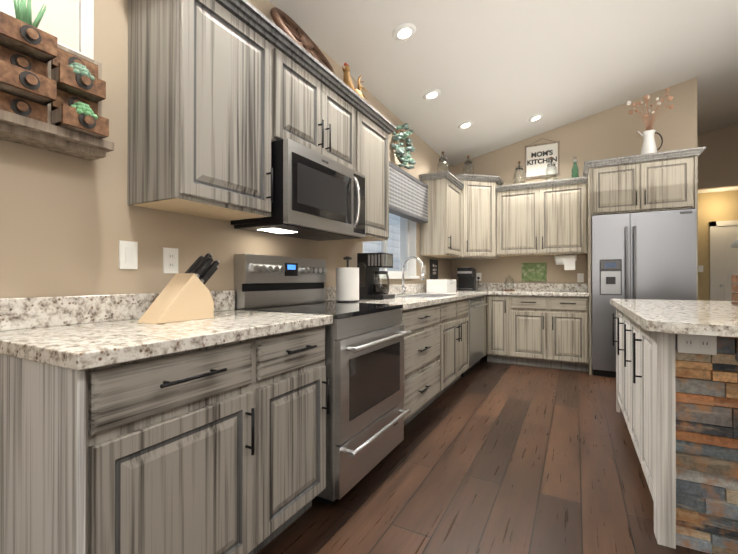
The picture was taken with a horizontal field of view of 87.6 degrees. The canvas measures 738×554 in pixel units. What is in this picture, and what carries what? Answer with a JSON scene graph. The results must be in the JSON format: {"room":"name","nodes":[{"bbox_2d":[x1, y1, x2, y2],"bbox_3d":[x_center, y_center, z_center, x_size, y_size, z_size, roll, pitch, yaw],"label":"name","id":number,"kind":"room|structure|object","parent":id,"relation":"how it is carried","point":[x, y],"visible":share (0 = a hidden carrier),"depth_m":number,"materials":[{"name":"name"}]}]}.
{"room":"kitchen","nodes":[
{"label":"kitchen","id":0,"kind":"room"},
{"bbox_2d":[0,0,451,309],"bbox_3d":[-0.714,-0.303,2.355,0.200,2.790,8.290,0,0,28],"label":"wall","id":1,"kind":"structure","parent":0,"point":[67,223],"depth_m":1.54,"materials":[{"name":"paint"}]},
{"bbox_2d":[0,0,113,160],"bbox_3d":[-1.066,-0.669,1.280,0.193,0.445,0.370,0,0,28],"label":"shelf","id":2,"kind":"object","parent":1,"relation":"attached to","point":[52,94],"visible":1,"depth_m":1.25,"materials":[{"name":"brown wood"}]},
{"bbox_2d":[0,0,93,59],"bbox_3d":[-1.123,-0.962,1.351,0.026,0.340,0.270,0,0,28],"label":"picture frame","id":3,"kind":"object","parent":2,"relation":"on","point":[68,24],"visible":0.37,"depth_m":1.40,"materials":[{"name":"beige paper"}]},
{"bbox_2d":[119,240,137,268],"bbox_3d":[-0.999,-0.091,1.600,0.009,0.116,0.072,0,0,28],"label":"light switch","id":4,"kind":"object","parent":1,"relation":"attached to","point":[128,254],"visible":1,"depth_m":1.59,"materials":[{"name":"white plastic"}]},
{"bbox_2d":[163,247,177,272],"bbox_3d":[-0.910,-0.075,1.767,0.008,0.116,0.072,0,0,28],"label":"electrical outlet","id":5,"kind":"object","parent":1,"relation":"attached to","point":[170,260],"visible":1,"depth_m":1.76,"materials":[{"name":"white plastic"}]},
{"bbox_2d":[127,0,272,220],"bbox_3d":[-0.720,-0.729,1.741,0.363,0.863,0.520,0,0,28],"label":"upper cabinet","id":6,"kind":"object","parent":1,"relation":"attached to","point":[199,107],"visible":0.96,"depth_m":1.57,"materials":[{"name":"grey wood"}]},
{"bbox_2d":[271,44,355,170],"bbox_3d":[-0.403,-0.919,2.332,0.363,0.478,0.820,0,0,28],"label":"upper cabinet","id":7,"kind":"object","parent":1,"relation":"attached to","point":[310,111],"visible":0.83,"depth_m":2.16,"materials":[{"name":"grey wood"}]},
{"bbox_2d":[231,138,364,240],"bbox_3d":[-0.358,-0.469,2.315,0.458,0.422,0.791,0,0,28],"label":"over-the-range microwave","id":8,"kind":"object","parent":7,"relation":"attached to","point":[317,196],"visible":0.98,"depth_m":2.09,"materials":[{"name":"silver metal"}]},
{"bbox_2d":[270,7,334,73],"bbox_3d":[-0.402,-1.449,2.401,0.306,0.433,0.514,0,0,28],"label":"wheel","id":9,"kind":"object","parent":7,"relation":"on","point":[288,25],"visible":0.6,"depth_m":2.38,"materials":[{"name":"brown wood"}]},
{"bbox_2d":[215,0,395,134],"bbox_3d":[-0.403,-1.190,2.339,0.359,0.064,1.974,0,0,28],"label":"crown molding","id":10,"kind":"structure","parent":7,"relation":"attached to","point":[247,13],"depth_m":2.06,"materials":[{"name":"grey wood"}]},
{"bbox_2d":[342,63,367,98],"bbox_3d":[-0.090,-1.393,2.950,0.150,0.342,0.442,0,0,28],"label":"rooster","id":11,"kind":"object","parent":7,"relation":"on","point":[347,80],"visible":0.48,"depth_m":2.81,"materials":[{"name":"brown ceramic"}]},
{"bbox_2d":[342,110,388,241],"bbox_3d":[-0.084,-0.725,2.926,0.363,0.863,0.530,0,0,28],"label":"upper cabinet","id":12,"kind":"object","parent":1,"relation":"attached to","point":[372,152],"visible":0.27,"depth_m":2.86,"materials":[{"name":"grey wood"}]},
{"bbox_2d":[363,213,419,278],"bbox_3d":[0.175,-0.508,3.979,0.230,1.050,1.350,0,0,28],"label":"window","id":13,"kind":"structure","parent":1,"relation":"in","point":[407,238],"depth_m":4.49,"materials":[{"name":"white paint"}]},
{"bbox_2d":[390,123,415,168],"bbox_3d":[0.366,-1.357,3.992,0.122,0.452,0.481,0,0,28],"label":"wreath","id":14,"kind":"object","parent":1,"relation":"attached to","point":[399,150],"visible":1,"depth_m":3.94,"materials":[{"name":"green plant"}]},
{"bbox_2d":[389,161,427,222],"bbox_3d":[0.301,-0.858,3.906,0.118,0.434,1.448,0,0,28],"label":"window shade","id":15,"kind":"object","parent":1,"relation":"attached to","point":[408,196],"visible":0.64,"depth_m":3.97,"materials":[{"name":"fabric"}]},
{"bbox_2d":[430,259,437,278],"bbox_3d":[0.851,-0.099,5.038,0.014,0.260,0.300,0,0,28],"label":"love sign","id":16,"kind":"object","parent":1,"relation":"attached to","point":[433,262],"visible":0.79,"depth_m":5.00,"materials":[{"name":"black"}]},
{"bbox_2d":[419,171,463,257],"bbox_3d":[0.921,-0.735,4.798,0.363,0.957,0.722,0,0,28],"label":"upper cabinet","id":17,"kind":"object","parent":1,"relation":"attached to","point":[440,234],"visible":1,"depth_m":4.55,"materials":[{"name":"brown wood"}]},
{"bbox_2d":[437,151,448,171],"bbox_3d":[0.921,-1.391,4.790,0.140,0.352,0.140,0,0,28],"label":"decorative jar","id":18,"kind":"object","parent":17,"relation":"on","point":[447,166],"visible":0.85,"depth_m":4.77,"materials":[{"name":"clear glass"}]},
{"bbox_2d":[257,355,713,553],"bbox_3d":[2.536,1.142,2.484,5.800,0.100,12.000,0,0,28],"label":"floor","id":19,"kind":"structure","parent":0,"point":[484,456],"depth_m":2.03,"materials":[{"name":"brown wood"}]},
{"bbox_2d":[0,354,85,553],"bbox_3d":[-0.944,0.650,1.041,0.626,0.874,0.018,0,0,28],"label":"base cabinet","id":20,"kind":"object","parent":19,"relation":"on","point":[42,453],"visible":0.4,"depth_m":0.96,"materials":[{"name":"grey wood"}]},
{"bbox_2d":[0,287,335,370],"bbox_3d":[-0.698,0.142,1.477,0.651,0.145,1.036,0,0,28],"label":"countertop","id":21,"kind":"structure","parent":20,"relation":"on","point":[80,333],"depth_m":1.28,"materials":[{"name":"stone"}]},
{"bbox_2d":[137,253,219,323],"bbox_3d":[-0.757,0.034,1.581,0.115,0.280,0.325,0,0,28],"label":"knife block","id":22,"kind":"object","parent":21,"relation":"on","point":[186,296],"visible":1,"depth_m":1.54,"materials":[{"name":"beige wood"}]},
{"bbox_2d":[85,339,254,553],"bbox_3d":[-0.794,0.651,1.283,0.662,0.874,0.550,0,0,28],"label":"base cabinet","id":23,"kind":"object","parent":19,"relation":"on","point":[170,445],"visible":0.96,"depth_m":1.10,"materials":[{"name":"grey wood"}]},
{"bbox_2d":[248,325,328,553],"bbox_3d":[-0.556,0.653,1.726,0.662,0.874,0.457,0,0,28],"label":"base cabinet","id":24,"kind":"object","parent":19,"relation":"on","point":[290,407],"visible":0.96,"depth_m":1.54,"materials":[{"name":"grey wood"}]},
{"bbox_2d":[234,254,411,503],"bbox_3d":[-0.227,0.484,2.245,0.747,1.215,0.758,0,0,28],"label":"range","id":25,"kind":"object","parent":19,"relation":"on","point":[364,353],"visible":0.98,"depth_m":2.06,"materials":[{"name":"silver metal"}]},
{"bbox_2d":[400,304,439,425],"bbox_3d":[0.137,0.657,3.016,0.662,0.874,0.935,0,0,28],"label":"base cabinet","id":26,"kind":"object","parent":19,"relation":"on","point":[421,365],"visible":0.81,"depth_m":2.87,"materials":[{"name":"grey wood"}]},
{"bbox_2d":[431,298,468,402],"bbox_3d":[0.594,0.660,3.868,0.662,0.874,1.000,0,0,28],"label":"base cabinet","id":27,"kind":"object","parent":19,"relation":"on","point":[454,341],"visible":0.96,"depth_m":3.63,"materials":[{"name":"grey wood"}]},
{"bbox_2d":[350,283,487,310],"bbox_3d":[0.724,0.151,4.113,0.660,0.145,3.422,0,0,28],"label":"countertop","id":28,"kind":"structure","parent":27,"relation":"on","point":[408,302],"depth_m":3.65,"materials":[{"name":"stone"}]},
{"bbox_2d":[336,256,358,302],"bbox_3d":[-0.154,0.014,2.763,0.166,0.328,0.166,0,0,28],"label":"towel stand","id":29,"kind":"object","parent":28,"relation":"on","point":[347,283],"visible":1,"depth_m":2.69,"materials":[{"name":"white paper"}]},
{"bbox_2d":[357,252,394,299],"bbox_3d":[0.072,-0.008,3.196,0.268,0.375,0.223,0,0,28],"label":"coffee maker","id":30,"kind":"object","parent":28,"relation":"on","point":[369,265],"visible":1,"depth_m":3.13,"materials":[{"name":"black plastic"}]},
{"bbox_2d":[400,256,424,294],"bbox_3d":[0.439,-0.011,3.841,0.259,0.387,0.105,0,0,28],"label":"faucet","id":31,"kind":"object","parent":28,"relation":"on","point":[422,272],"visible":1,"depth_m":3.84,"materials":[{"name":"silver metal"}]},
{"bbox_2d":[395,294,458,297],"bbox_3d":[0.573,0.180,3.768,0.410,0.003,0.760,0,0,28],"label":"sink rim","id":32,"kind":"object","parent":28,"relation":"in","point":[428,295],"visible":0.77,"depth_m":3.74,"materials":[{"name":"silver metal"}]},
{"bbox_2d":[426,279,455,292],"bbox_3d":[0.896,0.107,4.684,0.271,0.155,0.400,0,0,28],"label":"bread box","id":33,"kind":"object","parent":28,"relation":"on","point":[440,285],"visible":1,"depth_m":4.53,"materials":[{"name":"white ceramic"}]},
{"bbox_2d":[457,267,475,290],"bbox_3d":[1.353,0.025,5.336,0.220,0.325,0.220,0,0,28],"label":"toaster","id":34,"kind":"object","parent":28,"relation":"on","point":[466,276],"visible":0.98,"depth_m":5.28,"materials":[{"name":"black plastic"}]},
{"bbox_2d":[461,296,487,376],"bbox_3d":[1.038,0.665,4.625,0.636,0.870,0.746,0,0,28],"label":"dishwasher","id":35,"kind":"object","parent":19,"relation":"on","point":[476,328],"visible":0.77,"depth_m":4.45,"materials":[{"name":"grey metal"}]},
{"bbox_2d":[478,295,485,362],"bbox_3d":[1.344,0.665,5.303,0.625,0.874,0.734,0,0,28],"label":"base cabinet","id":36,"kind":"object","parent":19,"relation":"on","point":[484,326],"visible":0.14,"depth_m":4.91,"materials":[{"name":"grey wood"}]},
{"bbox_2d":[486,295,510,363],"bbox_3d":[1.765,0.664,5.118,0.290,0.874,0.662,0,0,28],"label":"base cabinet","id":37,"kind":"object","parent":19,"relation":"on","point":[497,328],"visible":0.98,"depth_m":4.87,"materials":[{"name":"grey wood"}]},
{"bbox_2d":[510,295,548,367],"bbox_3d":[2.084,0.664,4.947,0.435,0.874,0.662,0,0,28],"label":"base cabinet","id":38,"kind":"object","parent":19,"relation":"on","point":[528,330],"visible":0.98,"depth_m":4.69,"materials":[{"name":"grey wood"}]},
{"bbox_2d":[488,283,588,296],"bbox_3d":[2.160,0.154,4.914,1.114,0.145,0.651,0,0,28],"label":"countertop","id":39,"kind":"structure","parent":38,"relation":"on","point":[525,289],"depth_m":5.01,"materials":[{"name":"stone"}]},
{"bbox_2d":[504,275,514,290],"bbox_3d":[1.880,0.080,5.155,0.140,0.212,0.140,0,0,28],"label":"cookie jar","id":40,"kind":"object","parent":39,"relation":"on","point":[509,289],"visible":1,"depth_m":5.16,"materials":[{"name":"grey glass"}]},
{"bbox_2d":[548,296,588,371],"bbox_3d":[2.461,0.663,4.744,0.420,0.874,0.662,0,0,28],"label":"base cabinet","id":41,"kind":"object","parent":19,"relation":"on","point":[568,332],"visible":0.98,"depth_m":4.49,"materials":[{"name":"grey wood"}]},
{"bbox_2d":[591,209,695,376],"bbox_3d":[3.030,0.209,4.345,0.900,1.780,0.798,0,0,28],"label":"fridge","id":42,"kind":"object","parent":19,"relation":"on","point":[645,255],"visible":0.75,"depth_m":4.07,"materials":[{"name":"grey metal"}]},
{"bbox_2d":[583,146,705,374],"bbox_3d":[3.052,-0.098,4.387,1.056,2.394,0.738,0,0,28],"label":"surround","id":43,"kind":"object","parent":19,"relation":"on","point":[660,181],"visible":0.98,"depth_m":4.10,"materials":[{"name":"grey wood"}]},
{"bbox_2d":[627,88,673,153],"bbox_3d":[3.098,-1.666,4.242,0.438,0.739,0.276,0,0,28],"label":"pitcher","id":44,"kind":"object","parent":43,"relation":"on","point":[649,145],"visible":0.9,"depth_m":4.22,"materials":[{"name":"white ceramic"}]},
{"bbox_2d":[610,303,737,553],"bbox_3d":[2.042,0.654,2.132,1.057,0.874,1.810,0,0,28],"label":"kitchen island","id":45,"kind":"object","parent":19,"relation":"on","point":[679,412],"depth_m":1.55,"materials":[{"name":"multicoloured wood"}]},
{"bbox_2d":[610,299,737,338],"bbox_3d":[2.044,0.197,2.093,1.115,0.040,1.960,0,0,28],"label":"island countertop","id":46,"kind":"structure","parent":45,"relation":"on","point":[659,317],"depth_m":1.76,"materials":[{"name":"beige stone"}]},
{"bbox_2d":[731,275,737,304],"bbox_3d":[2.487,0.082,2.354,0.320,0.190,0.320,0,0,28],"label":"crate","id":47,"kind":"object","parent":46,"relation":"on","point":[734,287],"visible":0.97,"depth_m":2.52,"materials":[{"name":"brown wood"}]},
{"bbox_2d":[677,334,716,354],"bbox_3d":[1.299,0.265,1.525,0.120,0.077,0.012,0,0,28],"label":"outlet","id":48,"kind":"object","parent":45,"relation":"attached to","point":[698,344],"visible":0.92,"depth_m":1.52,"materials":[{"name":"white plastic"}]},
{"bbox_2d":[268,0,737,165],"bbox_3d":[2.352,-2.348,2.152,5.800,1.426,11.220,0,0,28],"label":"ceiling","id":49,"kind":"structure","parent":0,"point":[499,73],"depth_m":3.48,"materials":[{"name":"white paint"}]},
{"bbox_2d":[393,23,415,40],"bbox_3d":[0.260,-1.792,2.819,0.173,0.044,0.176,0,0,28],"label":"recessed light","id":50,"kind":"object","parent":49,"relation":"in","point":[404,32],"visible":1,"depth_m":2.81,"materials":[{"name":"white plastic"}]},
{"bbox_2d":[423,89,440,99],"bbox_3d":[0.608,-1.762,3.722,0.173,0.044,0.176,0,0,28],"label":"recessed light","id":51,"kind":"object","parent":49,"relation":"in","point":[432,94],"visible":1,"depth_m":3.71,"materials":[{"name":"white plastic"}]},
{"bbox_2d":[458,121,472,128],"bbox_3d":[1.132,-1.780,4.507,0.173,0.044,0.176,0,0,28],"label":"recessed light","id":52,"kind":"object","parent":49,"relation":"in","point":[466,124],"visible":1,"depth_m":4.49,"materials":[{"name":"white plastic"}]},
{"bbox_2d":[528,114,543,121],"bbox_3d":[2.027,-1.935,4.674,0.173,0.044,0.176,0,0,28],"label":"recessed light","id":53,"kind":"object","parent":49,"relation":"in","point":[535,117],"visible":1,"depth_m":4.66,"materials":[{"name":"white plastic"}]},
{"bbox_2d":[731,239,737,247],"bbox_3d":[2.389,-1.223,2.344,0.280,2.069,0.280,0,0,28],"label":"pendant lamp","id":54,"kind":"object","parent":49,"relation":"hanging from","point":[734,244],"visible":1,"depth_m":2.39,"materials":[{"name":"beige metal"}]},
{"bbox_2d":[451,77,696,291],"bbox_3d":[2.468,-0.615,5.239,3.080,3.434,0.200,0,0,28],"label":"wall","id":55,"kind":"structure","parent":0,"point":[613,132],"depth_m":4.96,"materials":[{"name":"paint"}]},
{"bbox_2d":[442,174,503,259],"bbox_3d":[1.405,-0.800,5.294,0.746,1.084,0.703,0,0,28],"label":"upper cabinet","id":56,"kind":"object","parent":55,"relation":"attached to","point":[478,211],"visible":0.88,"depth_m":5.09,"materials":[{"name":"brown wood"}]},
{"bbox_2d":[463,155,473,173],"bbox_3d":[1.385,-1.519,5.359,0.150,0.352,0.150,0,0,28],"label":"decorative jar","id":57,"kind":"object","parent":56,"relation":"on","point":[467,160],"visible":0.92,"depth_m":5.32,"materials":[{"name":"clear glass"}]},
{"bbox_2d":[476,273,480,280],"bbox_3d":[1.595,-0.002,5.586,0.072,0.116,0.008,0,0,28],"label":"electrical outlet","id":58,"kind":"object","parent":55,"relation":"attached to","point":[478,274],"visible":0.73,"depth_m":5.59,"materials":[{"name":"white plastic"}]},
{"bbox_2d":[522,263,546,280],"bbox_3d":[2.243,-0.068,5.229,0.310,0.250,0.022,0,0,28],"label":"framed picture","id":59,"kind":"object","parent":55,"relation":"attached to","point":[534,271],"visible":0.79,"depth_m":5.22},
{"bbox_2d":[495,176,587,256],"bbox_3d":[2.244,-0.749,5.035,1.072,0.927,0.364,0,0,28],"label":"upper cabinet","id":60,"kind":"object","parent":55,"relation":"attached to","point":[545,218],"visible":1,"depth_m":4.89,"materials":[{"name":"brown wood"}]},
{"bbox_2d":[514,161,524,183],"bbox_3d":[2.014,-1.385,5.156,0.140,0.342,0.140,0,0,28],"label":"decorative jar","id":61,"kind":"object","parent":60,"relation":"on","point":[519,168],"visible":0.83,"depth_m":5.14,"materials":[{"name":"clear glass"}]},
{"bbox_2d":[545,157,556,180],"bbox_3d":[2.358,-1.385,4.972,0.140,0.342,0.140,0,0,28],"label":"decorative jar","id":62,"kind":"object","parent":60,"relation":"on","point":[550,163],"visible":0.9,"depth_m":4.98,"materials":[{"name":"clear glass"}]},
{"bbox_2d":[554,254,576,269],"bbox_3d":[2.498,-0.188,4.891,0.250,0.201,0.126,0,0,28],"label":"paper towel holder","id":63,"kind":"object","parent":60,"relation":"attached to","point":[567,262],"visible":0.94,"depth_m":4.83,"materials":[{"name":"white paper"}]},
{"bbox_2d":[571,156,578,177],"bbox_3d":[2.610,-1.372,4.870,0.083,0.315,0.084,0,0,28],"label":"decorative bottle","id":64,"kind":"object","parent":60,"relation":"on","point":[577,170],"visible":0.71,"depth_m":4.86,"materials":[{"name":"green glass"}]},
{"bbox_2d":[525,139,559,178],"bbox_3d":[2.331,-1.609,5.188,0.430,0.522,0.022,0,0,28],"label":"sign","id":65,"kind":"object","parent":55,"relation":"attached to","point":[536,170],"visible":0.92,"depth_m":5.19,"materials":[{"name":"white"}]},
{"bbox_2d":[527,150,556,164],"bbox_3d":[2.329,-1.613,5.184,0.366,0.168,0.002,0,0,28],"label":"lettering","id":66,"kind":"object","parent":65,"relation":"attached to","point":[547,160],"visible":1,"depth_m":5.17,"materials":[{"name":"grey paint"}]},
{"bbox_2d":[577,273,583,281],"bbox_3d":[2.736,0.011,4.973,0.072,0.116,0.009,0,0,28],"label":"electrical outlet","id":67,"kind":"object","parent":55,"relation":"attached to","point":[580,277],"visible":1,"depth_m":4.97,"materials":[{"name":"white plastic"}]},
{"bbox_2d":[697,123,737,189],"bbox_3d":[6.246,-2.198,6.360,2.520,1.368,0.120,0,0,28],"label":"wall","id":68,"kind":"structure","parent":0,"point":[717,162],"depth_m":6.48,"materials":[{"name":"paint"}]},
{"bbox_2d":[698,190,737,300],"bbox_3d":[6.596,-0.292,7.005,2.920,2.800,0.200,0,0,28],"label":"wall","id":69,"kind":"structure","parent":0,"point":[717,206],"depth_m":7.08,"materials":[{"name":"paint"}]},
{"bbox_2d":[698,266,702,271],"bbox_3d":[6.127,-0.152,7.125,0.100,0.120,0.028,0,0,28],"label":"light switch","id":70,"kind":"object","parent":69,"relation":"attached to","point":[700,268],"visible":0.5,"depth_m":7.11,"materials":[{"name":"white plastic"}]},
{"bbox_2d":[709,220,737,300],"bbox_3d":[6.675,0.047,6.793,1.000,2.120,0.090,0,0,28],"label":"hall door","id":71,"kind":"structure","parent":69,"relation":"in","point":[723,257],"depth_m":6.96,"materials":[{"name":"white wood"}]},
{"bbox_2d":[698,187,737,193],"bbox_3d":[6.411,-1.623,6.667,2.520,0.140,0.580,0,0,28],"label":"ceiling","id":72,"kind":"structure","parent":0,"point":[719,190],"depth_m":6.90,"materials":[{"name":"white paint"}]},
{"label":"outside","id":73,"kind":"structure","parent":0,"visible":0},
{"bbox_2d":[363,213,399,270],"bbox_3d":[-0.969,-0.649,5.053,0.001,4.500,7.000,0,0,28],"label":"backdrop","id":74,"kind":"structure","parent":73,"point":[388,247],"depth_m":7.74,"materials":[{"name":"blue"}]}
]}

